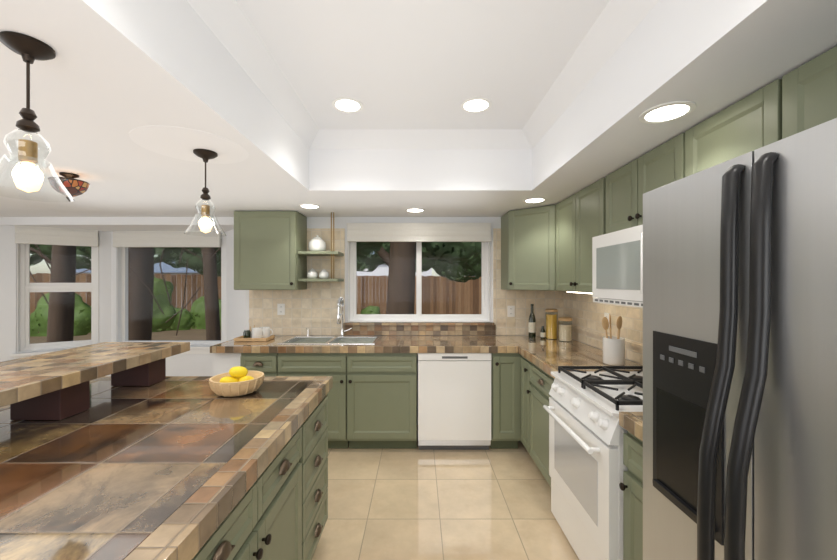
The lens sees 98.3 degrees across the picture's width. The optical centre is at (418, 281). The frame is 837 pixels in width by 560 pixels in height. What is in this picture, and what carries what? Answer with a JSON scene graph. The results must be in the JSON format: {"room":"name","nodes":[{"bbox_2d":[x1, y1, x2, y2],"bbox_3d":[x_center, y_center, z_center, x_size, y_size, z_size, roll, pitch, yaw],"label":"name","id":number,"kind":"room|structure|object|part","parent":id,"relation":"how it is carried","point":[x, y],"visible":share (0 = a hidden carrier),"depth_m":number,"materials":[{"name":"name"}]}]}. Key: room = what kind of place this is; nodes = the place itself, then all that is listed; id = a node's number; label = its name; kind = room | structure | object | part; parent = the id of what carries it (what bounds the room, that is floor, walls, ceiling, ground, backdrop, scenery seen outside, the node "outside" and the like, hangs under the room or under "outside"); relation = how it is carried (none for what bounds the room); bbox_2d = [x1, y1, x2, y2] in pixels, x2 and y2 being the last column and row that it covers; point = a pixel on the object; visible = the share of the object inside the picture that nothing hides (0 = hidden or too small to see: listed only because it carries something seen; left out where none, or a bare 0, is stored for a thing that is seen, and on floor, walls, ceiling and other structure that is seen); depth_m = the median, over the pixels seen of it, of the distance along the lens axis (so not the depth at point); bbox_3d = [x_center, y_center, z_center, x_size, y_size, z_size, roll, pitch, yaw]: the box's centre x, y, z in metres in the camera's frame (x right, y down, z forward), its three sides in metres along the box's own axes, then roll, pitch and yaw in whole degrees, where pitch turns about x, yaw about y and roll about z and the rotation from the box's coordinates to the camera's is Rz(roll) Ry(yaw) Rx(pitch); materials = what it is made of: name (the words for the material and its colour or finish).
{"room":"kitchen","nodes":[
{"label":"kitchen","id":0,"kind":"room"},
{"bbox_2d":[0,225,110,375],"bbox_3d":[-4.017,0.120,4.047,0.967,2.700,0.150,0,0,-34],"label":"wall","id":1,"kind":"structure","parent":0,"point":[8,296],"depth_m":3.80,"materials":[{"name":"paint"}]},
{"bbox_2d":[10,225,98,358],"bbox_3d":[-3.978,0.120,4.019,0.720,1.440,0.176,0,0,-34],"label":"window","id":2,"kind":"structure","parent":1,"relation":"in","point":[26,237],"depth_m":3.94,"materials":[{"name":"wood"}]},
{"bbox_2d":[14,225,98,246],"bbox_3d":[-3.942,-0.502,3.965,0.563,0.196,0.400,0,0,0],"label":"blind","id":3,"kind":"object","parent":1,"relation":"attached to","point":[24,235],"depth_m":3.94,"materials":[{"name":"fabric"}]},
{"bbox_2d":[111,232,225,375],"bbox_3d":[-2.925,0.120,4.315,1.410,2.700,0.150,0,0,0],"label":"wall","id":4,"kind":"structure","parent":0,"point":[189,365],"depth_m":4.24,"materials":[{"name":"paint"}]},
{"bbox_2d":[113,231,221,353],"bbox_3d":[-2.920,0.120,4.270,1.300,1.440,0.176,0,0,0],"label":"window","id":5,"kind":"structure","parent":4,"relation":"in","point":[123,241],"depth_m":4.20,"materials":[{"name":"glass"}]},
{"bbox_2d":[113,231,221,247],"bbox_3d":[-2.920,-0.502,4.203,1.240,0.196,0.042,0,0,0],"label":"blind","id":6,"kind":"object","parent":4,"relation":"attached to","point":[120,238],"depth_m":4.18,"materials":[{"name":"fabric"}]},
{"bbox_2d":[213,353,240,375],"bbox_3d":[-1.657,1.041,3.440,0.245,0.858,0.600,0,0,0],"label":"wall","id":7,"kind":"structure","parent":0,"point":[224,362],"depth_m":3.14,"materials":[{"name":"paint"}]},
{"bbox_2d":[226,229,245,340],"bbox_3d":[-1.960,0.120,4.036,0.150,2.700,0.694,0,0,-43],"label":"wall","id":8,"kind":"structure","parent":0,"point":[235,313],"depth_m":4.07,"materials":[{"name":"paint"}]},
{"bbox_2d":[246,217,539,424],"bbox_3d":[-0.065,0.120,3.805,3.430,2.700,0.150,0,0,0],"label":"wall","id":9,"kind":"structure","parent":0,"point":[339,222],"depth_m":3.73,"materials":[{"name":"paint"}]},
{"bbox_2d":[234,211,343,289],"bbox_3d":[-1.248,-0.296,3.533,0.965,0.742,0.363,0,0,0],"label":"upper cabinet","id":10,"kind":"object","parent":9,"relation":"attached to","point":[271,252],"visible":1,"depth_m":3.39,"materials":[{"name":"green paint"}]},
{"bbox_2d":[307,268,317,278],"bbox_3d":[-1.050,-0.086,3.580,0.104,0.103,0.104,0,0,0],"label":"jar","id":11,"kind":"object","parent":10,"relation":"in","point":[312,273],"visible":0.98,"depth_m":3.54,"materials":[{"name":"white ceramic"}]},
{"bbox_2d":[308,235,325,250],"bbox_3d":[-1.000,-0.378,3.580,0.170,0.167,0.170,0,0,0],"label":"jar","id":12,"kind":"object","parent":10,"relation":"in","point":[316,243],"visible":0.88,"depth_m":3.52,"materials":[{"name":"white ceramic"}]},
{"bbox_2d":[319,269,328,278],"bbox_3d":[-0.935,-0.082,3.580,0.094,0.095,0.094,0,0,0],"label":"jar","id":13,"kind":"object","parent":10,"relation":"in","point":[323,273],"visible":0.98,"depth_m":3.55,"materials":[{"name":"white ceramic"}]},
{"bbox_2d":[249,228,560,334],"bbox_3d":[-0.120,-0.001,3.705,3.240,1.098,0.050,0,0,0],"label":"backsplash","id":14,"kind":"structure","parent":9,"relation":"attached to","point":[312,307],"depth_m":3.72,"materials":[{"name":"tile"}]},
{"bbox_2d":[277,304,284,314],"bbox_3d":[-1.410,0.280,3.714,0.075,0.115,0.007,0,0,0],"label":"electrical outlet","id":15,"kind":"object","parent":14,"relation":"attached to","point":[280,309],"visible":1,"depth_m":3.71,"materials":[{"name":"white plastic"}]},
{"bbox_2d":[507,306,514,316],"bbox_3d":[0.950,0.300,3.714,0.075,0.115,0.007,0,0,0],"label":"electrical outlet","id":16,"kind":"object","parent":14,"relation":"attached to","point":[510,311],"visible":1,"depth_m":3.71,"materials":[{"name":"white plastic"}]},
{"bbox_2d":[347,223,490,321],"bbox_3d":[0.005,-0.095,3.760,1.470,1.014,0.176,0,0,0],"label":"kitchen window","id":17,"kind":"structure","parent":9,"relation":"in","point":[418,233],"depth_m":3.73,"materials":[{"name":"plastic"}]},
{"bbox_2d":[347,223,490,241],"bbox_3d":[0.005,-0.506,3.693,1.470,0.191,0.042,0,0,0],"label":"blind","id":18,"kind":"object","parent":17,"relation":"attached to","point":[356,232],"depth_m":3.68,"materials":[{"name":"fabric"}]},
{"bbox_2d":[0,0,836,231],"bbox_3d":[-2.675,-0.910,0.650,8.650,0.640,7.700,0,0,0],"label":"ceiling","id":19,"kind":"structure","parent":0,"point":[134,104],"depth_m":1.69,"materials":[{"name":"paint"}]},
{"bbox_2d":[0,31,74,201],"bbox_3d":[-1.100,-0.457,1.020,0.190,0.424,0.190,0,0,0],"label":"pendant light","id":20,"kind":"object","parent":19,"relation":"hanging from","point":[29,50],"visible":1,"depth_m":1.01,"materials":[{"name":"clear glass"}]},
{"bbox_3d":[-1.100,-0.335,1.020,0.190,0.180,0.190,0,0,0],"label":"lamp shade","id":21,"kind":"part","parent":20,"relation":"part of","materials":[{"name":"clear glass"}]},
{"bbox_2d":[48,172,89,200],"bbox_3d":[-2.170,-0.584,2.250,0.190,0.171,0.190,0,0,0],"label":"ceiling lamp","id":22,"kind":"object","parent":19,"relation":"hanging from","point":[73,186],"visible":0.67,"depth_m":2.21,"materials":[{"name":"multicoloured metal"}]},
{"bbox_2d":[184,149,225,236],"bbox_3d":[-1.100,-0.457,1.870,0.190,0.424,0.190,0,0,0],"label":"pendant light","id":23,"kind":"object","parent":19,"relation":"hanging from","point":[205,155],"visible":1,"depth_m":1.85,"materials":[{"name":"clear glass"}]},
{"bbox_3d":[-1.100,-0.335,1.870,0.190,0.180,0.190,0,0,0],"label":"lamp shade","id":24,"kind":"part","parent":23,"relation":"part of","materials":[{"name":"clear glass"}]},
{"bbox_2d":[298,204,320,208],"bbox_3d":[-0.960,-0.666,3.190,0.188,0.007,0.188,0,0,0],"label":"recessed light","id":25,"kind":"object","parent":19,"relation":"in","point":[312,206],"visible":0.96,"depth_m":3.19,"materials":[{"name":"white plastic"}]},
{"bbox_2d":[332,97,362,112],"bbox_3d":[-0.430,-1.071,2.200,0.188,0.007,0.188,0,0,0],"label":"recessed light","id":26,"kind":"object","parent":19,"relation":"in","point":[346,105],"visible":1,"depth_m":2.19,"materials":[{"name":"white plastic"}]},
{"bbox_2d":[405,208,424,211],"bbox_3d":[-0.030,-0.666,3.370,0.188,0.007,0.188,0,0,0],"label":"recessed light","id":27,"kind":"object","parent":19,"relation":"in","point":[415,210],"visible":1,"depth_m":3.37,"materials":[{"name":"white plastic"}]},
{"bbox_2d":[461,97,491,112],"bbox_3d":[0.350,-1.071,2.200,0.188,0.007,0.188,0,0,0],"label":"recessed light","id":28,"kind":"object","parent":19,"relation":"in","point":[476,105],"visible":1,"depth_m":2.19,"materials":[{"name":"white plastic"}]},
{"bbox_2d":[523,197,546,202],"bbox_3d":[0.950,-0.666,2.960,0.188,0.007,0.188,0,0,0],"label":"recessed light","id":29,"kind":"object","parent":19,"relation":"in","point":[535,200],"visible":1,"depth_m":2.96,"materials":[{"name":"white plastic"}]},
{"bbox_2d":[639,101,696,123],"bbox_3d":[0.980,-0.666,1.430,0.188,0.007,0.188,0,0,0],"label":"recessed light","id":30,"kind":"object","parent":19,"relation":"in","point":[667,112],"visible":1,"depth_m":1.42,"materials":[{"name":"white plastic"}]},
{"bbox_2d":[312,425,578,559],"bbox_3d":[-2.675,1.500,0.625,8.650,0.060,7.650,0,0,0],"label":"floor","id":31,"kind":"structure","parent":0,"point":[414,504],"depth_m":2.36,"materials":[{"name":"beige tile"}]},
{"bbox_2d":[172,382,332,559],"bbox_3d":[-1.158,1.032,0.612,1.344,0.874,2.965,0,0,0],"label":"kitchen island","id":32,"kind":"object","parent":31,"relation":"on","point":[278,510],"depth_m":1.35,"materials":[{"name":"green paint"}]},
{"bbox_2d":[0,374,327,559],"bbox_3d":[-1.180,0.582,0.615,1.320,0.066,2.990,0,0,0],"label":"island countertop","id":33,"kind":"structure","parent":32,"relation":"on","point":[89,470],"depth_m":1.16,"materials":[{"name":"brown tile"}]},
{"bbox_2d":[209,366,264,396],"bbox_3d":[-0.900,0.483,1.800,0.250,0.129,0.247,0,0,0],"label":"fruit bowl","id":34,"kind":"object","parent":33,"relation":"on","point":[237,381],"visible":1,"depth_m":1.75,"materials":[{"name":"brown wood"}]},
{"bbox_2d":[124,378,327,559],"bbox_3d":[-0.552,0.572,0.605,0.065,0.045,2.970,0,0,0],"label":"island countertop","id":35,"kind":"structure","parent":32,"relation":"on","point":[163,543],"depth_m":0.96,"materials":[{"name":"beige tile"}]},
{"bbox_2d":[210,297,589,447],"bbox_3d":[-0.142,0.807,3.398,3.276,1.321,0.655,0,0,0],"label":"base cabinet","id":36,"kind":"object","parent":31,"relation":"on","point":[372,397],"visible":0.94,"depth_m":3.11,"materials":[{"name":"green paint"}]},
{"bbox_2d":[234,325,274,340],"bbox_3d":[-1.549,0.482,3.430,0.302,0.131,0.200,0,0,0],"label":"serving tray","id":37,"kind":"object","parent":36,"relation":"on","point":[259,334],"visible":1,"depth_m":3.39,"materials":[{"name":"brown wood"}]},
{"bbox_2d":[243,329,250,338],"bbox_3d":[-1.620,0.494,3.420,0.064,0.080,0.063,0,0,0],"label":"glass jar","id":38,"kind":"object","parent":37,"relation":"on","point":[247,333],"depth_m":3.40,"materials":[{"name":"glass"}]},
{"bbox_2d":[251,327,265,339],"bbox_3d":[-1.506,0.484,3.410,0.125,0.100,0.095,0,0,0],"label":"mug","id":39,"kind":"object","parent":37,"relation":"on","point":[258,332],"depth_m":3.38,"materials":[{"name":"white ceramic"}]},
{"bbox_2d":[259,326,272,338],"bbox_3d":[-1.460,0.484,3.475,0.125,0.100,0.095,0,0,0],"label":"mug","id":40,"kind":"object","parent":37,"relation":"on","point":[265,330],"depth_m":3.44,"materials":[{"name":"white ceramic"}]},
{"bbox_2d":[277,336,380,363],"bbox_3d":[-0.820,0.637,3.429,0.864,0.185,0.452,0,0,0],"label":"sink","id":41,"kind":"object","parent":36,"relation":"in","point":[294,340],"depth_m":3.61,"materials":[{"name":"metal"}]},
{"bbox_2d":[336,297,352,336],"bbox_3d":[-0.733,0.348,3.589,0.131,0.402,0.218,0,0,0],"label":"faucet","id":42,"kind":"object","parent":36,"relation":"on","point":[340,317],"depth_m":3.64,"materials":[{"name":"silver metal"}]},
{"bbox_2d":[528,304,535,337],"bbox_3d":[1.130,0.384,3.600,0.071,0.330,0.071,0,0,0],"label":"wine bottle","id":43,"kind":"object","parent":36,"relation":"on","point":[532,326],"visible":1,"depth_m":3.58,"materials":[{"name":"black glass"}]},
{"bbox_2d":[540,326,545,338],"bbox_3d":[1.210,0.488,3.520,0.049,0.120,0.049,0,0,0],"label":"sauce bottle","id":44,"kind":"object","parent":36,"relation":"on","point":[542,333],"visible":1,"depth_m":3.50,"materials":[{"name":"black glass"}]},
{"bbox_2d":[545,309,557,338],"bbox_3d":[1.290,0.405,3.510,0.114,0.288,0.113,0,0,0],"label":"jar","id":45,"kind":"object","parent":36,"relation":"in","point":[551,323],"visible":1,"depth_m":3.46,"materials":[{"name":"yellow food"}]},
{"bbox_2d":[558,317,571,341],"bbox_3d":[1.370,0.440,3.380,0.124,0.218,0.123,0,0,0],"label":"jar","id":46,"kind":"object","parent":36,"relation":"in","point":[564,329],"visible":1,"depth_m":3.33,"materials":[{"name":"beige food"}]},
{"bbox_2d":[418,353,490,449],"bbox_3d":[0.310,1.035,3.409,0.628,0.866,0.634,0,0,0],"label":"dishwasher","id":47,"kind":"object","parent":31,"relation":"on","point":[454,401],"visible":0.85,"depth_m":3.10,"materials":[{"name":"white metal"}]},
{"bbox_2d":[518,346,642,559],"bbox_3d":[1.166,1.008,2.192,0.660,0.919,1.851,0,0,0],"label":"base cabinet","id":48,"kind":"object","parent":31,"relation":"on","point":[539,364],"visible":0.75,"depth_m":2.47,"materials":[{"name":"green paint"}]},
{"bbox_2d":[602,314,624,365],"bbox_3d":[1.314,0.384,2.431,0.148,0.330,0.132,0,0,0],"label":"utensil crock","id":49,"kind":"object","parent":48,"relation":"on","point":[613,350],"visible":1,"depth_m":2.39,"materials":[{"name":"white ceramic"}]},
{"bbox_2d":[543,366,642,559],"bbox_3d":[1.118,0.978,1.900,0.732,0.985,0.720,0,0,0],"label":"stove","id":50,"kind":"object","parent":31,"relation":"on","point":[587,466],"visible":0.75,"depth_m":1.80,"materials":[{"name":"white metal"}]},
{"bbox_2d":[643,118,836,559],"bbox_3d":[1.088,0.583,0.800,0.808,1.775,0.906,0,0,0],"label":"refrigerator","id":51,"kind":"object","parent":31,"relation":"on","point":[739,357],"visible":1,"depth_m":0.82,"materials":[{"name":"silver metal"}]},
{"bbox_2d":[561,291,642,363],"bbox_3d":[1.485,0.313,2.485,0.030,0.470,2.430,0,0,0],"label":"backsplash","id":52,"kind":"structure","parent":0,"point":[587,315],"depth_m":2.98,"materials":[{"name":"tile"}]},
{"bbox_2d":[604,312,609,327],"bbox_3d":[1.484,0.300,2.850,0.007,0.115,0.075,0,0,0],"label":"outlet","id":53,"kind":"object","parent":52,"relation":"attached to","point":[606,315],"visible":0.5,"depth_m":2.84,"materials":[{"name":"white plastic"}]},
{"bbox_3d":[1.575,0.120,0.340,0.150,2.700,7.080,0,0,0],"label":"wall","id":54,"kind":"structure","parent":0,"visible":0},
{"bbox_2d":[505,210,516,285],"bbox_3d":[1.011,-0.327,3.248,0.337,0.671,0.297,0,0,0],"label":"upper cabinet","id":55,"kind":"object","parent":54,"relation":"attached to","point":[511,216],"depth_m":3.36,"materials":[{"name":"green paint"}]},
{"bbox_2d":[501,205,552,290],"bbox_3d":[1.169,-0.295,3.380,0.654,0.742,0.668,0,0,0],"label":"upper cabinet","id":56,"kind":"object","parent":54,"relation":"attached to","point":[546,248],"depth_m":3.23,"materials":[{"name":"green paint"}]},
{"bbox_2d":[553,179,600,293],"bbox_3d":[1.314,-0.295,2.718,0.365,0.742,0.855,0,0,0],"label":"upper cabinet","id":57,"kind":"object","parent":54,"relation":"attached to","point":[577,218],"depth_m":2.68,"materials":[{"name":"green paint"}]},
{"bbox_2d":[566,291,620,293],"bbox_3d":[1.275,0.082,2.690,0.050,0.010,0.720,0,0,0],"label":"light","id":58,"kind":"object","parent":57,"relation":"attached to","point":[567,291],"depth_m":2.81,"materials":[{"name":"white plastic"}]},
{"bbox_2d":[601,127,692,234],"bbox_3d":[1.333,-0.476,1.905,0.326,0.381,0.729,0,0,0],"label":"upper cabinet","id":59,"kind":"object","parent":54,"relation":"attached to","point":[622,190],"depth_m":1.92,"materials":[{"name":"green paint"}]},
{"bbox_2d":[592,225,642,307],"bbox_3d":[1.265,-0.077,1.891,0.438,0.405,0.731,0,0,0],"label":"microwave","id":60,"kind":"object","parent":59,"relation":"attached to","point":[617,267],"visible":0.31,"depth_m":1.95,"materials":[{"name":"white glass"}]},
{"bbox_2d":[693,93,752,173],"bbox_3d":[1.333,-0.500,1.385,0.326,0.332,0.538,0,0,0],"label":"upper cabinet","id":61,"kind":"object","parent":54,"relation":"attached to","point":[726,135],"depth_m":1.39,"materials":[{"name":"green paint"}]},
{"bbox_2d":[753,46,836,150],"bbox_3d":[1.333,-0.500,0.748,0.326,0.332,0.963,0,0,0],"label":"upper cabinet","id":62,"kind":"object","parent":54,"relation":"attached to","point":[805,98],"depth_m":1.12,"materials":[{"name":"green paint"}]},
{"label":"outside","id":63,"kind":"structure","parent":0,"visible":0},
{"bbox_2d":[30,303,386,343],"bbox_3d":[-5.000,1.670,31.950,70.000,0.200,56.100,0,0,0],"label":"ground","id":64,"kind":"structure","parent":63,"point":[195,334],"depth_m":10.43,"materials":[{"name":"green plant"}]},
{"bbox_2d":[30,244,90,342],"bbox_3d":[-6.869,-2.877,7.133,1.951,9.008,0.769,0,0,-12],"label":"trunk","id":65,"kind":"object","parent":64,"relation":"on","point":[61,308],"depth_m":6.88,"materials":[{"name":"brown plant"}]},
{"bbox_2d":[128,247,157,339],"bbox_3d":[-5.930,-2.876,7.799,3.017,9.024,0.958,0,0,12],"label":"trunk","id":66,"kind":"object","parent":64,"relation":"on","point":[139,274],"depth_m":7.84,"materials":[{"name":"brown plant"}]},
{"bbox_2d":[158,247,220,339],"bbox_3d":[-4.089,-2.377,7.072,1.542,8.005,0.491,0,0,-15],"label":"trunk","id":67,"kind":"object","parent":64,"relation":"on","point":[212,316],"depth_m":6.91,"materials":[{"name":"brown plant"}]},
{"bbox_2d":[30,277,379,336],"bbox_3d":[-3.491,1.036,13.657,26.086,2.388,1.428,0,0,-22],"label":"shrubs","id":68,"kind":"object","parent":64,"relation":"on","point":[82,309],"depth_m":11.32,"materials":[{"name":"green plant"}]},
{"bbox_2d":[30,273,480,318],"bbox_3d":[-1.406,0.640,15.984,33.500,1.860,0.060,0,0,-21],"label":"fence","id":69,"kind":"object","parent":64,"relation":"on","point":[450,298],"depth_m":15.85,"materials":[{"name":"brown wood"}]},
{"bbox_2d":[76,252,472,307],"bbox_3d":[-3.000,-1.080,26.500,31.000,5.300,16.000,0,0,0],"label":"house","id":70,"kind":"structure","parent":64,"relation":"on","point":[378,270],"depth_m":20.15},
{"bbox_2d":[375,242,415,313],"bbox_3d":[-0.270,-2.873,9.024,5.120,9.026,0.769,0,0,-6],"label":"trunk","id":71,"kind":"object","parent":64,"relation":"on","point":[399,257],"depth_m":8.73,"materials":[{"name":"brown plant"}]},
{"bbox_2d":[30,242,480,282],"bbox_3d":[-4.702,-2.621,11.594,25.961,5.291,9.372,0,0,0],"label":"foliage","id":72,"kind":"object","parent":71,"relation":"attached to","point":[443,264],"depth_m":10.06,"materials":[{"name":"green plant"}]}
]}

